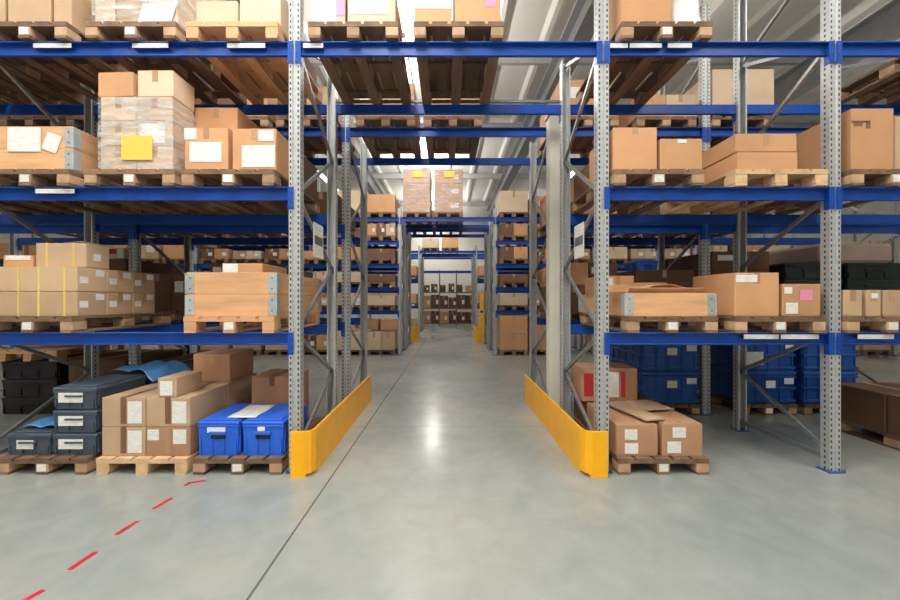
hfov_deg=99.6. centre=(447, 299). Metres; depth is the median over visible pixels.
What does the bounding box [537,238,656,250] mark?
beam
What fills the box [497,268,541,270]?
beam
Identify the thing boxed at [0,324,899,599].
floor
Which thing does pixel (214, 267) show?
carton
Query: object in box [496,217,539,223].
beam
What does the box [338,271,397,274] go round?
beam
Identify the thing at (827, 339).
beam
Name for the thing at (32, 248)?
carton
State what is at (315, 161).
beam
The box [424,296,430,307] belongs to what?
carton
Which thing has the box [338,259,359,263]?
pallet
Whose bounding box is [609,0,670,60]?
carton
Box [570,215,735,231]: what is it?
beam
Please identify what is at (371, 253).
carton
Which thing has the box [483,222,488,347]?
storage rack
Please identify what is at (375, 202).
carton
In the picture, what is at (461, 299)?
carton
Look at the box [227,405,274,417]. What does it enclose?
paper sheet
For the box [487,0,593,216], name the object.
trim
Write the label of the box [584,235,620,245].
pallet
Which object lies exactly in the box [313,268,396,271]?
beam
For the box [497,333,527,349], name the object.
carton
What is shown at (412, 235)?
beam
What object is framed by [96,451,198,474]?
pallet
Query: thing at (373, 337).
carton
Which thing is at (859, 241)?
carton
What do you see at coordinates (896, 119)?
carton
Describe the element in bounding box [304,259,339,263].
pallet
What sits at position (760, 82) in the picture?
carton
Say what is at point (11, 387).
crate
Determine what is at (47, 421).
plastic sheet
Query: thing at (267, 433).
crate
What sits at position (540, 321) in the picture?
beam
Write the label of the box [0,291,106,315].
carton
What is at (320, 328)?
beam
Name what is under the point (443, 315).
carton
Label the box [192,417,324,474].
pallet
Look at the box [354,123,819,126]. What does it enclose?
trim
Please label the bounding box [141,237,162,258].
carton
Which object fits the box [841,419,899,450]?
pallet
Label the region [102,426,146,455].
carton
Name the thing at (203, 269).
beam
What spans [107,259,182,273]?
carton
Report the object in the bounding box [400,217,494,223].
beam
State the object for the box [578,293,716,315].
crate
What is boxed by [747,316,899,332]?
pallet
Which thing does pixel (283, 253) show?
carton
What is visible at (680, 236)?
pallet
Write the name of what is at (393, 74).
carton
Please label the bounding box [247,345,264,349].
carton
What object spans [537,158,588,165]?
beam
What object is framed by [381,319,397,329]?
carton
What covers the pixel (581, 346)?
storage rack
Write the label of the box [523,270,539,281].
carton
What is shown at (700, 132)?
beam
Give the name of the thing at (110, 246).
carton
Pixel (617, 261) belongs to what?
pallet
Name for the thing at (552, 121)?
column
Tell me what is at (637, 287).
carton
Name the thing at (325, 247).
beam
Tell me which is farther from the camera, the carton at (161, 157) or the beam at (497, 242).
the beam at (497, 242)
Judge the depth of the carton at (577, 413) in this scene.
4.30 m
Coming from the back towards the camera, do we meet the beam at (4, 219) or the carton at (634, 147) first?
the beam at (4, 219)
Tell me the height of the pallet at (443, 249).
0.144 m
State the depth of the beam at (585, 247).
11.69 m
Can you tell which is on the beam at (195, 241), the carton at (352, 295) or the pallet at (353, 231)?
the pallet at (353, 231)
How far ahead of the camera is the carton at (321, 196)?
5.09 m
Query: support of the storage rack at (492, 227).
on the floor
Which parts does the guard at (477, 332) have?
plate, plate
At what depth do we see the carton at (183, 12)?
3.49 m
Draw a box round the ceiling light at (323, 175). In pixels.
[317,168,339,190]
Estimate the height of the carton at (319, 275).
0.278 m
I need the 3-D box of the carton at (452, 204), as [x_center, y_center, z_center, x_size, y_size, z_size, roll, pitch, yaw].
[0.015,-2.654,11.159,0.790,0.398,1.083,0,0,0]
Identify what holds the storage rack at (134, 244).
on the floor
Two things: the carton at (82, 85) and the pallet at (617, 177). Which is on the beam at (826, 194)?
the pallet at (617, 177)
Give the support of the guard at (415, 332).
on the floor
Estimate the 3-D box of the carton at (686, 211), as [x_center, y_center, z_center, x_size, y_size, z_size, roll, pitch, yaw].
[3.095,-1.329,5.640,0.384,0.348,1.103,0,0,0]
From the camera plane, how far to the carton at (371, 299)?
10.61 m
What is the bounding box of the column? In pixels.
[544,115,559,406]
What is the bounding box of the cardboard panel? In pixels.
[609,400,671,420]
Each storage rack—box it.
[0,61,98,453]
[0,234,20,391]
[129,210,193,364]
[194,237,220,352]
[285,0,337,473]
[306,245,312,334]
[316,177,326,317]
[342,115,366,400]
[397,208,406,354]
[406,224,411,347]
[418,245,421,332]
[422,253,423,329]
[471,253,472,328]
[473,245,476,326]
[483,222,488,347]
[488,208,497,354]
[529,115,546,390]
[560,0,612,473]
[570,177,577,347]
[578,235,593,354]
[656,4,712,415]
[670,245,696,254]
[730,0,845,473]
[760,207,797,247]
[841,58,899,382]
[851,201,899,354]
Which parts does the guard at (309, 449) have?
plate, plate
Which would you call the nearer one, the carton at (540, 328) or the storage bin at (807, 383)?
the storage bin at (807, 383)
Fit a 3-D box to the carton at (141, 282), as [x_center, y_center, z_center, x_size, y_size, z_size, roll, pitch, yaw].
[-3.712,-0.187,4.149,0.798,0.221,0.300,0,0,0]
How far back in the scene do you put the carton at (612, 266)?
5.09 m
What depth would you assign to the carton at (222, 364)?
4.04 m
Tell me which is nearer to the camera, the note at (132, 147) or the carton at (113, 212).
the note at (132, 147)
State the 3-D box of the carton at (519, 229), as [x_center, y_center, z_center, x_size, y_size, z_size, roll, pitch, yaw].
[2.035,-1.969,10.899,0.384,0.328,0.582,0,0,0]
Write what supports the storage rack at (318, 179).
on the floor
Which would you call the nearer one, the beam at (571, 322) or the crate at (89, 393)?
the crate at (89, 393)
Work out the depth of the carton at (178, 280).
5.09 m
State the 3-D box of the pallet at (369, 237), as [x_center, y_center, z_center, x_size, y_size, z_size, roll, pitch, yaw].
[-1.870,-1.732,11.190,0.800,0.144,1.200,0,0,0]
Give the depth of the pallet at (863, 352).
10.59 m
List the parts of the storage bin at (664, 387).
lid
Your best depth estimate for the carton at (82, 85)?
5.09 m
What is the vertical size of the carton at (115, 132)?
0.223 m
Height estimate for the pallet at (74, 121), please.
0.144 m
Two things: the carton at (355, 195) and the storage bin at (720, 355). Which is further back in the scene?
the carton at (355, 195)
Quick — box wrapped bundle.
[769,243,890,264]
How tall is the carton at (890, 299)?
0.236 m
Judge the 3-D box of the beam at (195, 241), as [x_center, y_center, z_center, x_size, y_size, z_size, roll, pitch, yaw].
[-2.795,-0.910,6.206,2.834,0.200,0.068,0,0,0]
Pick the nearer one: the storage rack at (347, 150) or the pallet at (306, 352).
the storage rack at (347, 150)
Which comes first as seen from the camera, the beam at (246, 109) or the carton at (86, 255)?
the carton at (86, 255)
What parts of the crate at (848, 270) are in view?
lid, handle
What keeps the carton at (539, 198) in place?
on the pallet at (538, 214)
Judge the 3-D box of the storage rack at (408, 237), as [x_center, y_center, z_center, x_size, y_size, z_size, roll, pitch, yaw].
[-1.350,-0.510,12.825,0.153,4.100,1.201,0,0,0]
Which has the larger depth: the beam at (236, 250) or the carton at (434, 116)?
the beam at (236, 250)
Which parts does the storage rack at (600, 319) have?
sign plate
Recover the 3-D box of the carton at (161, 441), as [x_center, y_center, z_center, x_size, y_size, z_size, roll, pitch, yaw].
[-2.502,1.265,3.689,0.393,0.262,0.595,0,0,0]
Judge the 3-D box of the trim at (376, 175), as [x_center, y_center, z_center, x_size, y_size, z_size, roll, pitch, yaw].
[0.000,-5.830,17.900,27.200,0.240,0.100,0,0,0]
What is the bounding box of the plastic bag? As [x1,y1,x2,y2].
[661,0,700,60]
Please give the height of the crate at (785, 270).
0.213 m
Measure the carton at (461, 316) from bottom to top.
0.638 m
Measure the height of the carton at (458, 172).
0.398 m
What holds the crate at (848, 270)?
on the crate at (847, 284)
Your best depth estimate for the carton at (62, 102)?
5.09 m
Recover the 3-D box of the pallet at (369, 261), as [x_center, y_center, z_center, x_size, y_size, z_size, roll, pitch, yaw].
[-1.870,-1.082,11.190,0.800,0.144,1.200,0,0,0]
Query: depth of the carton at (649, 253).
10.61 m
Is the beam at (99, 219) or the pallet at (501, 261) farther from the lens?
the pallet at (501, 261)
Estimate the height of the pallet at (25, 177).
0.144 m
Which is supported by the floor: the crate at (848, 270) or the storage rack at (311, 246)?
the storage rack at (311, 246)
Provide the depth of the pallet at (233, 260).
10.59 m
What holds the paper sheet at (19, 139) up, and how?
attached to the wooden crate at (72, 137)
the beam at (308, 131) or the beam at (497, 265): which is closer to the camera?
the beam at (308, 131)
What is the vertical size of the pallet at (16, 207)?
0.144 m
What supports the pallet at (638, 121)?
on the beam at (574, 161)
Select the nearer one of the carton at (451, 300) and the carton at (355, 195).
the carton at (355, 195)
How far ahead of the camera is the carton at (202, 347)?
10.61 m
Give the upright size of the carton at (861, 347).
0.598 m
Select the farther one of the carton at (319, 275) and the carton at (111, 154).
the carton at (319, 275)
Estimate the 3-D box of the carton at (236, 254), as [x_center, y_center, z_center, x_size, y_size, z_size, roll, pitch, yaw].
[-5.820,-1.264,10.899,0.384,0.218,0.583,0,0,0]
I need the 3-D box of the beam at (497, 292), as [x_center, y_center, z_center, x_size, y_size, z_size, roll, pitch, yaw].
[2.710,-0.260,13.376,2.764,0.200,0.068,0,0,0]
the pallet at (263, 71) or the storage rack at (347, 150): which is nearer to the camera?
the pallet at (263, 71)
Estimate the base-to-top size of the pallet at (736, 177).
0.144 m
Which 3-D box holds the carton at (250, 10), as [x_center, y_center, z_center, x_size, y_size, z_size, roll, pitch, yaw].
[-1.681,-2.599,3.675,0.365,0.290,0.550,0,0,0]
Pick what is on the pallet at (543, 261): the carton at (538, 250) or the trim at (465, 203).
the carton at (538, 250)
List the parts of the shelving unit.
post, post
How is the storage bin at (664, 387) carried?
on the pallet at (692, 409)
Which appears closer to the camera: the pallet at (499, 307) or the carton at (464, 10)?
the carton at (464, 10)
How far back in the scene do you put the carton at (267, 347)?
10.61 m
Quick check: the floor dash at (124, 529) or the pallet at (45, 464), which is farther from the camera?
the pallet at (45, 464)
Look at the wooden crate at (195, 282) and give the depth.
3.38 m
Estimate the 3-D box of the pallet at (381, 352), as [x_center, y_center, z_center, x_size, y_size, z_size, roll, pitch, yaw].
[-1.870,1.468,11.190,0.800,0.144,1.200,0,0,0]
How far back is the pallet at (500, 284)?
10.59 m
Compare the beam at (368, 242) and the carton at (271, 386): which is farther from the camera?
the beam at (368, 242)
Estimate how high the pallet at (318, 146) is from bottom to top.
0.144 m
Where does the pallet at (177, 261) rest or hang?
on the beam at (203, 269)
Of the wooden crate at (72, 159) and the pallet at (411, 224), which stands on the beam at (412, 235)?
the pallet at (411, 224)
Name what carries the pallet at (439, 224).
on the beam at (412, 235)
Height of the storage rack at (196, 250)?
5.500 m
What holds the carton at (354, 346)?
on the pallet at (339, 351)
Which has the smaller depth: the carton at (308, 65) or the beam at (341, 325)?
the carton at (308, 65)
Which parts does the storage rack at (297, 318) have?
sign plate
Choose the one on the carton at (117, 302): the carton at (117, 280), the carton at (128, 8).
the carton at (117, 280)
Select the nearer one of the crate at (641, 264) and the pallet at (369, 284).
the crate at (641, 264)
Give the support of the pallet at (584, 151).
on the beam at (574, 161)
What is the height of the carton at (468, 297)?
0.761 m
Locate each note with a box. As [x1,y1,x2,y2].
[121,136,151,159]
[412,171,422,176]
[444,171,454,176]
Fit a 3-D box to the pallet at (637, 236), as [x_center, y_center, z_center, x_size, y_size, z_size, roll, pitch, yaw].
[5.500,-1.732,11.190,0.800,0.144,1.200,0,0,0]
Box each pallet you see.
[0,21,131,103]
[0,58,83,104]
[0,89,14,104]
[0,116,100,137]
[0,169,168,214]
[0,186,83,214]
[0,214,127,237]
[0,312,170,332]
[0,345,128,360]
[0,453,101,474]
[12,322,20,327]
[66,116,100,138]
[66,214,183,237]
[83,169,245,214]
[84,21,246,104]
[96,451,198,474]
[141,214,247,237]
[141,259,183,263]
[142,311,184,321]
[162,259,210,263]
[181,169,319,214]
[183,312,319,332]
[186,21,322,104]
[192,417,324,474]
[199,259,241,263]
[206,235,249,245]
[217,214,288,237]
[232,236,279,245]
[232,259,272,263]
[247,116,288,140]
[253,349,264,354]
[264,235,308,245]
[264,259,308,263]
[264,350,287,354]
[276,116,356,157]
[276,214,356,237]
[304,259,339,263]
[304,350,326,354]
[308,21,410,104]
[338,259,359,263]
[338,282,359,286]
[338,305,359,309]
[338,350,359,354]
[355,212,370,224]
[356,116,420,157]
[367,212,397,224]
[367,235,397,245]
[367,259,397,263]
[367,282,397,286]
[367,305,397,309]
[367,347,397,354]
[403,212,431,224]
[411,224,435,233]
[413,21,503,104]
[422,248,439,253]
[423,116,481,157]
[434,212,462,224]
[439,224,463,233]
[442,248,458,253]
[497,212,527,224]
[497,235,527,245]
[497,259,527,263]
[497,282,527,286]
[497,305,527,309]
[497,347,527,354]
[522,212,539,223]
[528,259,545,263]
[528,347,545,354]
[538,116,618,157]
[538,214,618,237]
[538,309,579,320]
[570,169,704,214]
[570,259,590,262]
[573,417,708,474]
[576,21,712,104]
[580,312,717,332]
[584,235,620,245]
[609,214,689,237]
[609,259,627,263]
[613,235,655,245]
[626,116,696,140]
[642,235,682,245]
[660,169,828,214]
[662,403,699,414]
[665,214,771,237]
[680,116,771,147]
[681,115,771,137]
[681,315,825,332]
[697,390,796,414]
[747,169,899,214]
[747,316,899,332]
[793,402,819,414]
[841,58,899,104]
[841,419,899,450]
[860,350,891,354]
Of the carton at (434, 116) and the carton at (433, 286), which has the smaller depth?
the carton at (434, 116)
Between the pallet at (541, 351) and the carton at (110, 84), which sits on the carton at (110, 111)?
the carton at (110, 84)
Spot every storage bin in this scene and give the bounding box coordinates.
[609,345,698,370]
[609,359,698,403]
[697,345,795,370]
[697,360,795,403]
[793,345,857,370]
[793,369,858,403]
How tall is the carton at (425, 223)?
0.448 m
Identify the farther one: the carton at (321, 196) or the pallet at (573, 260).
the pallet at (573, 260)
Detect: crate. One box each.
[0,126,100,159]
[0,149,170,203]
[2,351,119,378]
[2,376,68,396]
[2,397,57,413]
[6,425,57,454]
[53,374,146,408]
[53,407,102,431]
[53,430,101,454]
[117,370,157,384]
[185,272,321,295]
[185,294,321,315]
[197,403,268,454]
[242,403,307,454]
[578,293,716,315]
[625,259,657,270]
[769,263,841,278]
[779,279,841,283]
[841,263,899,278]
[841,279,899,290]
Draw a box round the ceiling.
[199,0,899,200]
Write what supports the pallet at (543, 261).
on the beam at (498, 269)
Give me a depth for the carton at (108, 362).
5.19 m
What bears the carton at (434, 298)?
on the shelving unit
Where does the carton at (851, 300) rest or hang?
on the pallet at (849, 324)
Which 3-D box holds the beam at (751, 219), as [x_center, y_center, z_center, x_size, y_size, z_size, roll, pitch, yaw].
[4.827,-0.910,4.516,2.729,0.200,0.068,0,0,0]
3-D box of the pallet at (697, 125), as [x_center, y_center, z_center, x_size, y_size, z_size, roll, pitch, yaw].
[3.930,-2.526,5.670,0.800,0.144,1.200,0,0,0]
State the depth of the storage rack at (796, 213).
10.64 m
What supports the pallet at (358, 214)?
on the beam
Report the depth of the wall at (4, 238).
12.87 m
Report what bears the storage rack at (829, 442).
on the floor
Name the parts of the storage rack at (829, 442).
plate, plate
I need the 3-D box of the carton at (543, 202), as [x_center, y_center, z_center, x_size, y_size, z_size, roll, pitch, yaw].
[1.880,-1.379,5.640,0.774,0.448,1.103,0,0,0]
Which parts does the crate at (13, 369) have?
handle, lid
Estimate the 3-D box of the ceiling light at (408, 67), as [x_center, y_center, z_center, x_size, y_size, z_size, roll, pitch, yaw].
[-0.900,-5.385,8.300,0.220,1.150,2.600,0,0,0]
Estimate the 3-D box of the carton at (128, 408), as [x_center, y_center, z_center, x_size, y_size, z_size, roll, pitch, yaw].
[-2.899,1.002,3.689,0.392,0.261,0.595,0,0,0]
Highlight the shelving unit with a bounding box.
[424,270,470,325]
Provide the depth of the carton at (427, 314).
22.25 m
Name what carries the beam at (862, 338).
attached to the storage rack at (829, 442)
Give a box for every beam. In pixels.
[0,41,292,63]
[0,105,83,114]
[0,187,292,208]
[0,215,83,224]
[0,225,131,238]
[0,332,292,354]
[17,238,183,250]
[75,127,100,136]
[95,105,326,123]
[95,215,326,231]
[95,324,326,333]
[133,224,344,239]
[142,321,344,336]
[183,268,209,270]
[192,238,359,250]
[194,127,344,141]
[195,264,288,270]
[221,246,309,249]
[236,250,307,251]
[295,41,602,66]
[304,264,398,270]
[306,318,359,324]
[307,158,359,165]
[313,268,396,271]
[320,310,398,317]
[322,291,396,291]
[323,246,397,249]
[323,287,398,293]
[336,104,560,123]
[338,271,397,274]
[338,292,396,292]
[346,127,545,143]
[355,217,398,223]
[367,158,529,170]
[367,240,398,247]
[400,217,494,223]
[406,225,488,228]
[406,229,488,234]
[411,234,483,237]
[419,251,475,254]
[422,254,473,257]
[422,256,472,258]
[424,257,470,258]
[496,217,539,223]
[496,240,593,247]
[496,264,545,270]
[496,287,540,293]
[496,310,537,317]
[497,246,573,249]
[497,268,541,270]
[497,271,527,274]
[497,291,528,291]
[497,292,528,292]
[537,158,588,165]
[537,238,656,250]
[537,318,576,324]
[570,105,735,123]
[570,127,705,141]
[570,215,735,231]
[570,225,705,239]
[570,321,687,323]
[570,324,722,333]
[584,246,670,249]
[604,41,834,66]
[604,187,834,209]
[604,332,834,354]
[617,264,625,267]
[665,238,819,244]
[707,127,811,141]
[707,225,899,238]
[747,105,899,114]
[747,215,899,224]
[747,324,899,331]
[836,41,899,62]
[836,187,899,208]
[836,332,899,354]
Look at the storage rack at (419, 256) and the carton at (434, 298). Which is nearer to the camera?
the storage rack at (419, 256)
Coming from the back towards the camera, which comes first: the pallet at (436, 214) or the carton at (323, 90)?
the pallet at (436, 214)
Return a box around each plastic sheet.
[21,416,54,427]
[110,360,191,381]
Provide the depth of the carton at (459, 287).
22.25 m
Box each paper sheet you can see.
[7,127,40,151]
[42,132,61,153]
[67,241,100,244]
[138,3,176,21]
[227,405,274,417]
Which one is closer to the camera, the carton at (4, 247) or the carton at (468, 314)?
the carton at (4, 247)
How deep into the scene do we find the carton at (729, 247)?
10.66 m
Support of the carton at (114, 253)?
on the carton at (114, 264)
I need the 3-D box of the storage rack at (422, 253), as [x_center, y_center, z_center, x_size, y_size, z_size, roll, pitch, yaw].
[-1.350,-0.510,20.025,0.153,4.100,1.201,0,0,0]
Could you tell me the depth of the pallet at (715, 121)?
5.12 m
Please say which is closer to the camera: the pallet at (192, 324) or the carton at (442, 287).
the pallet at (192, 324)
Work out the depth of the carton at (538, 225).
10.61 m
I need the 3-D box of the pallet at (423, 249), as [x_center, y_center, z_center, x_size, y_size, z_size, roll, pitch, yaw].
[-0.820,-2.382,18.390,0.800,0.144,1.200,0,0,0]
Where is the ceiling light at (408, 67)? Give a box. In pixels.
[403,33,412,82]
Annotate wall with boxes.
[0,115,216,271]
[239,206,651,323]
[674,115,899,350]
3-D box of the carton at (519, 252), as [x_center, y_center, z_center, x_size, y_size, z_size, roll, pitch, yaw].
[2.035,-1.319,10.899,0.384,0.328,0.582,0,0,0]
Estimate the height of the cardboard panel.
0.024 m
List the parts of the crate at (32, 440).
handle, lid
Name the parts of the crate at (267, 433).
handle, lid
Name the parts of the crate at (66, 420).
handle, lid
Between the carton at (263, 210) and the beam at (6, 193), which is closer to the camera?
the beam at (6, 193)
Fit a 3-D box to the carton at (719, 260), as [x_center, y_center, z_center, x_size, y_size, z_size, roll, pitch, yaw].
[3.920,-0.529,5.639,0.774,0.248,1.105,0,0,0]
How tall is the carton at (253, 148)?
0.376 m
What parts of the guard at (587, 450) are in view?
plate, plate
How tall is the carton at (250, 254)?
0.218 m
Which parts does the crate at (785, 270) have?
lid, handle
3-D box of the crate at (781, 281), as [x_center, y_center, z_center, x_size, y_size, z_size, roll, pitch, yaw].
[4.890,-0.176,5.634,0.780,0.213,1.132,0,0,0]
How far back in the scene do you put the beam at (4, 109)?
4.48 m
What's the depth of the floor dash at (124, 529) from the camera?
2.56 m
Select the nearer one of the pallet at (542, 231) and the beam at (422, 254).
the pallet at (542, 231)
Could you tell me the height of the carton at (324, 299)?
0.218 m
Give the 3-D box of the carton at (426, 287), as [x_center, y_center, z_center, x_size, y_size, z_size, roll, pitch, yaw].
[-1.300,-0.673,22.523,0.401,0.405,0.553,0,0,0]
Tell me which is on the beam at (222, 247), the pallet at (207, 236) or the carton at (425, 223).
the pallet at (207, 236)
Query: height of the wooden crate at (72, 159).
0.195 m
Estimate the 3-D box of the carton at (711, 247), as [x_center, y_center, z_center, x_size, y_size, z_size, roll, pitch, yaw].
[7.225,-1.329,10.899,0.384,0.348,0.583,0,0,0]
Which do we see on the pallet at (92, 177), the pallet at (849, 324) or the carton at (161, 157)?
the carton at (161, 157)
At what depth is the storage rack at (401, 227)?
10.62 m
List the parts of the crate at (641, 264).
lid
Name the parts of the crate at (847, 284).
lid, handle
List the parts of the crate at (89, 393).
handle, lid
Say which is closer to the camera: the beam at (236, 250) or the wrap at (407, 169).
the wrap at (407, 169)
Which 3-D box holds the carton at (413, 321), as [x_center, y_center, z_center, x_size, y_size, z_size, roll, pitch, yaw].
[-1.675,1.146,18.099,0.384,0.498,0.582,0,0,0]
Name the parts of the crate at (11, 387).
handle, lid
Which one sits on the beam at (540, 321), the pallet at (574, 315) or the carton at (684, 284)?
the pallet at (574, 315)
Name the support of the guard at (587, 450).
on the floor
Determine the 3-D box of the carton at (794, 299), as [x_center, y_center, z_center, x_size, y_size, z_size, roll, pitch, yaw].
[3.156,0.001,3.668,0.340,0.290,0.564,0,0,0]
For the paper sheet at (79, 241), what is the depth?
3.56 m
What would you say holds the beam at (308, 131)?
attached to the storage rack at (347, 150)
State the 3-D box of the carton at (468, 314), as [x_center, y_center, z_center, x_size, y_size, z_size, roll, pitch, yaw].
[1.295,1.037,22.523,0.490,0.647,0.553,0,0,0]
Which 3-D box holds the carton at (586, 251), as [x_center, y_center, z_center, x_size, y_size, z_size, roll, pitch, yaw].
[3.775,-1.294,10.899,0.384,0.278,0.583,0,0,0]
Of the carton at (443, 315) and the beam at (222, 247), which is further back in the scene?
the carton at (443, 315)
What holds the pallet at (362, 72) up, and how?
on the beam at (303, 49)
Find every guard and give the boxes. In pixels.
[290,374,370,477]
[411,324,419,342]
[473,324,482,342]
[480,292,483,333]
[525,374,607,477]
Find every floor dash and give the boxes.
[23,589,45,599]
[66,552,97,569]
[114,521,139,534]
[151,498,172,508]
[184,480,205,485]
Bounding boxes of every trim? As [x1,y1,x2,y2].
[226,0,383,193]
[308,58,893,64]
[319,173,576,178]
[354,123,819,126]
[398,201,489,205]
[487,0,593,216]
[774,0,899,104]
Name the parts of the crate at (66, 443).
handle, lid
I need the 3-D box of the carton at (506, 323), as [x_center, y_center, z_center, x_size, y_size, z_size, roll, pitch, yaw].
[1.840,0.676,11.174,0.774,0.498,1.132,0,0,0]
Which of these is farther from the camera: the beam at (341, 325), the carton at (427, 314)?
the carton at (427, 314)
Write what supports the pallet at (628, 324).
on the beam at (827, 339)
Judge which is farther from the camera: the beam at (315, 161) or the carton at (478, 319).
the carton at (478, 319)
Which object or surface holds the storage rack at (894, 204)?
on the floor
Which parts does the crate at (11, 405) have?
lid, handle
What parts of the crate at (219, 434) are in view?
handle, lid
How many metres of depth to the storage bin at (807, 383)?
5.10 m
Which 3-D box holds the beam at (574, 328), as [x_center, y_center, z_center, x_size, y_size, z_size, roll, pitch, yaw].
[2.420,0.390,4.516,2.054,0.200,0.068,0,0,0]
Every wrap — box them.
[92,0,194,27]
[98,97,195,169]
[403,169,430,211]
[434,169,462,211]
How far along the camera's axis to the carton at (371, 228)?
10.61 m
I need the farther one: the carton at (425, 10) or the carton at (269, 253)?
the carton at (269, 253)
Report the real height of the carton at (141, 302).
0.221 m
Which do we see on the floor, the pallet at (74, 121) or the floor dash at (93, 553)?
the floor dash at (93, 553)
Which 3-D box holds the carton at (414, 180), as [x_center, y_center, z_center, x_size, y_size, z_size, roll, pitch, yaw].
[-0.875,-3.454,11.159,0.750,0.398,1.082,0,0,0]
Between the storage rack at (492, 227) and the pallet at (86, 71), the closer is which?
the pallet at (86, 71)
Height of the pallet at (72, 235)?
0.144 m
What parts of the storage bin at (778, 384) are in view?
lid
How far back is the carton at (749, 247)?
10.61 m
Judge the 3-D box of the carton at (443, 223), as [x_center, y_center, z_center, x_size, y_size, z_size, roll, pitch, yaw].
[0.100,-2.704,12.824,0.774,0.498,1.132,0,0,0]
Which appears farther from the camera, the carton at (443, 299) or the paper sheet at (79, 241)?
the carton at (443, 299)
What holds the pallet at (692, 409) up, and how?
on the floor
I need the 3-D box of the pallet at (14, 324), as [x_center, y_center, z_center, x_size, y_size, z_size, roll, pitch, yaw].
[-4.730,0.218,3.980,0.780,0.144,1.200,0,0,0]
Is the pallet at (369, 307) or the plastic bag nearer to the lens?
the plastic bag
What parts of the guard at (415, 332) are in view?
plate, plate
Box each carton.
[0,0,7,20]
[0,243,28,258]
[0,267,106,291]
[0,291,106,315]
[1,91,68,118]
[1,206,66,214]
[4,255,35,266]
[8,0,53,22]
[29,245,35,254]
[33,58,79,84]
[36,243,108,268]
[54,0,94,34]
[69,83,100,116]
[69,349,182,382]
[81,202,142,213]
[95,0,116,22]
[98,72,137,97]
[101,97,136,120]
[101,121,136,145]
[101,146,136,169]
[102,245,128,248]
[102,383,157,426]
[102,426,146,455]
[106,292,131,314]
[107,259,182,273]
[107,270,131,292]
[109,248,128,258]
[117,0,181,60]
[132,272,154,292]
[132,293,154,313]
[137,97,193,127]
[137,121,184,152]
[137,146,184,171]
[138,70,193,111]
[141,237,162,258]
[141,345,162,348]
[143,204,205,214]
[143,352,200,370]
[147,383,227,426]
[147,423,198,455]
[149,0,202,31]
[154,274,171,310]
[158,371,201,396]
[163,245,214,261]
[163,345,199,348]
[172,274,186,310]
[184,127,232,170]
[194,99,206,115]
[194,348,252,381]
[195,107,259,186]
[196,1,239,60]
[200,249,213,258]
[200,345,232,349]
[202,373,255,406]
[210,262,226,271]
[211,87,235,104]
[214,249,235,258]
[217,207,232,213]
[223,263,286,294]
[233,128,288,179]
[233,251,246,258]
[233,345,246,347]
[239,396,251,402]
[240,0,288,60]
[242,201,276,214]
[246,99,276,123]
[247,58,316,89]
[247,251,264,258]
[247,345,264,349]
[252,262,288,268]
[252,369,308,417]
[265,249,278,258]
[265,334,305,349]
[277,99,311,144]
[279,249,288,258]
[287,269,312,295]
[304,156,316,200]
[304,251,339,261]
[304,334,320,349]
[307,87,354,146]
[314,0,347,60]
[316,272,326,281]
[316,334,326,349]
[317,192,354,227]
[322,297,326,304]
[338,191,359,211]
[338,247,359,258]
[338,272,359,281]
[338,293,341,304]
[338,329,370,349]
[346,61,405,89]
[348,0,402,60]
[351,293,359,304]
[357,99,385,148]
[367,194,399,216]
[367,224,376,235]
[367,249,397,259]
[367,274,397,282]
[367,295,397,304]
[367,319,381,329]
[367,330,382,349]
[377,224,385,234]
[381,293,397,295]
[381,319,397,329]
[381,330,397,349]
[386,83,419,148]
[386,224,397,237]
[403,169,431,192]
[403,184,431,205]
[403,198,431,216]
[411,210,434,224]
[411,266,417,275]
[411,294,417,302]
[411,319,416,327]
[415,0,451,60]
[422,238,438,250]
[424,99,452,148]
[424,285,429,291]
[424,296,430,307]
[424,311,430,322]
[431,284,436,291]
[431,295,438,307]
[431,311,438,322]
[432,72,480,89]
[434,169,462,183]
[434,184,462,197]
[434,198,462,216]
[439,222,462,224]
[440,285,445,291]
[440,296,447,307]
[440,312,447,322]
[442,238,457,250]
[448,283,453,291]
[448,297,455,307]
[448,310,455,322]
[453,99,480,148]
[454,0,499,60]
[457,285,461,291]
[457,295,465,307]
[457,312,465,322]
[466,285,470,291]
[466,295,470,307]
[466,312,470,322]
[477,266,483,275]
[477,318,479,327]
[495,191,527,216]
[497,224,513,237]
[497,247,513,259]
[497,274,527,282]
[497,293,527,304]
[497,314,527,332]
[497,331,527,334]
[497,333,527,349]
[514,224,527,235]
[514,247,527,258]
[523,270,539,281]
[528,196,544,213]
[528,224,539,236]
[528,249,544,259]
[528,297,539,304]
[528,315,545,334]
[528,333,545,349]
[540,80,616,146]
[540,180,616,227]
[540,262,587,286]
[540,285,584,310]
[571,363,636,400]
[574,164,588,199]
[574,392,655,426]
[577,249,589,258]
[585,276,633,294]
[585,334,591,344]
[587,403,657,455]
[588,263,616,277]
[589,127,656,187]
[590,247,626,259]
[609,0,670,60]
[609,283,704,293]
[617,201,659,214]
[617,270,692,283]
[618,95,665,126]
[627,249,644,258]
[645,249,655,258]
[647,402,701,455]
[657,139,701,170]
[665,94,694,117]
[665,249,675,258]
[665,251,768,271]
[669,282,692,287]
[674,207,689,213]
[676,245,726,248]
[676,249,689,256]
[682,152,796,186]
[684,69,773,115]
[689,246,712,254]
[693,270,768,276]
[693,272,778,315]
[702,133,795,168]
[710,201,768,213]
[713,246,726,250]
[727,245,732,250]
[747,245,758,250]
[759,245,789,251]
[779,284,819,315]
[793,108,893,186]
[841,290,861,315]
[841,382,899,431]
[852,241,876,242]
[859,345,890,349]
[861,290,880,315]
[880,290,899,315]
[888,395,899,436]
[893,116,899,168]
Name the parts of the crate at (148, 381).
lid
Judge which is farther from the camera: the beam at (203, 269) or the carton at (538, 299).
the beam at (203, 269)
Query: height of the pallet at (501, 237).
0.144 m
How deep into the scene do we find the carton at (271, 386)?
4.06 m
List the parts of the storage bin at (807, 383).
lid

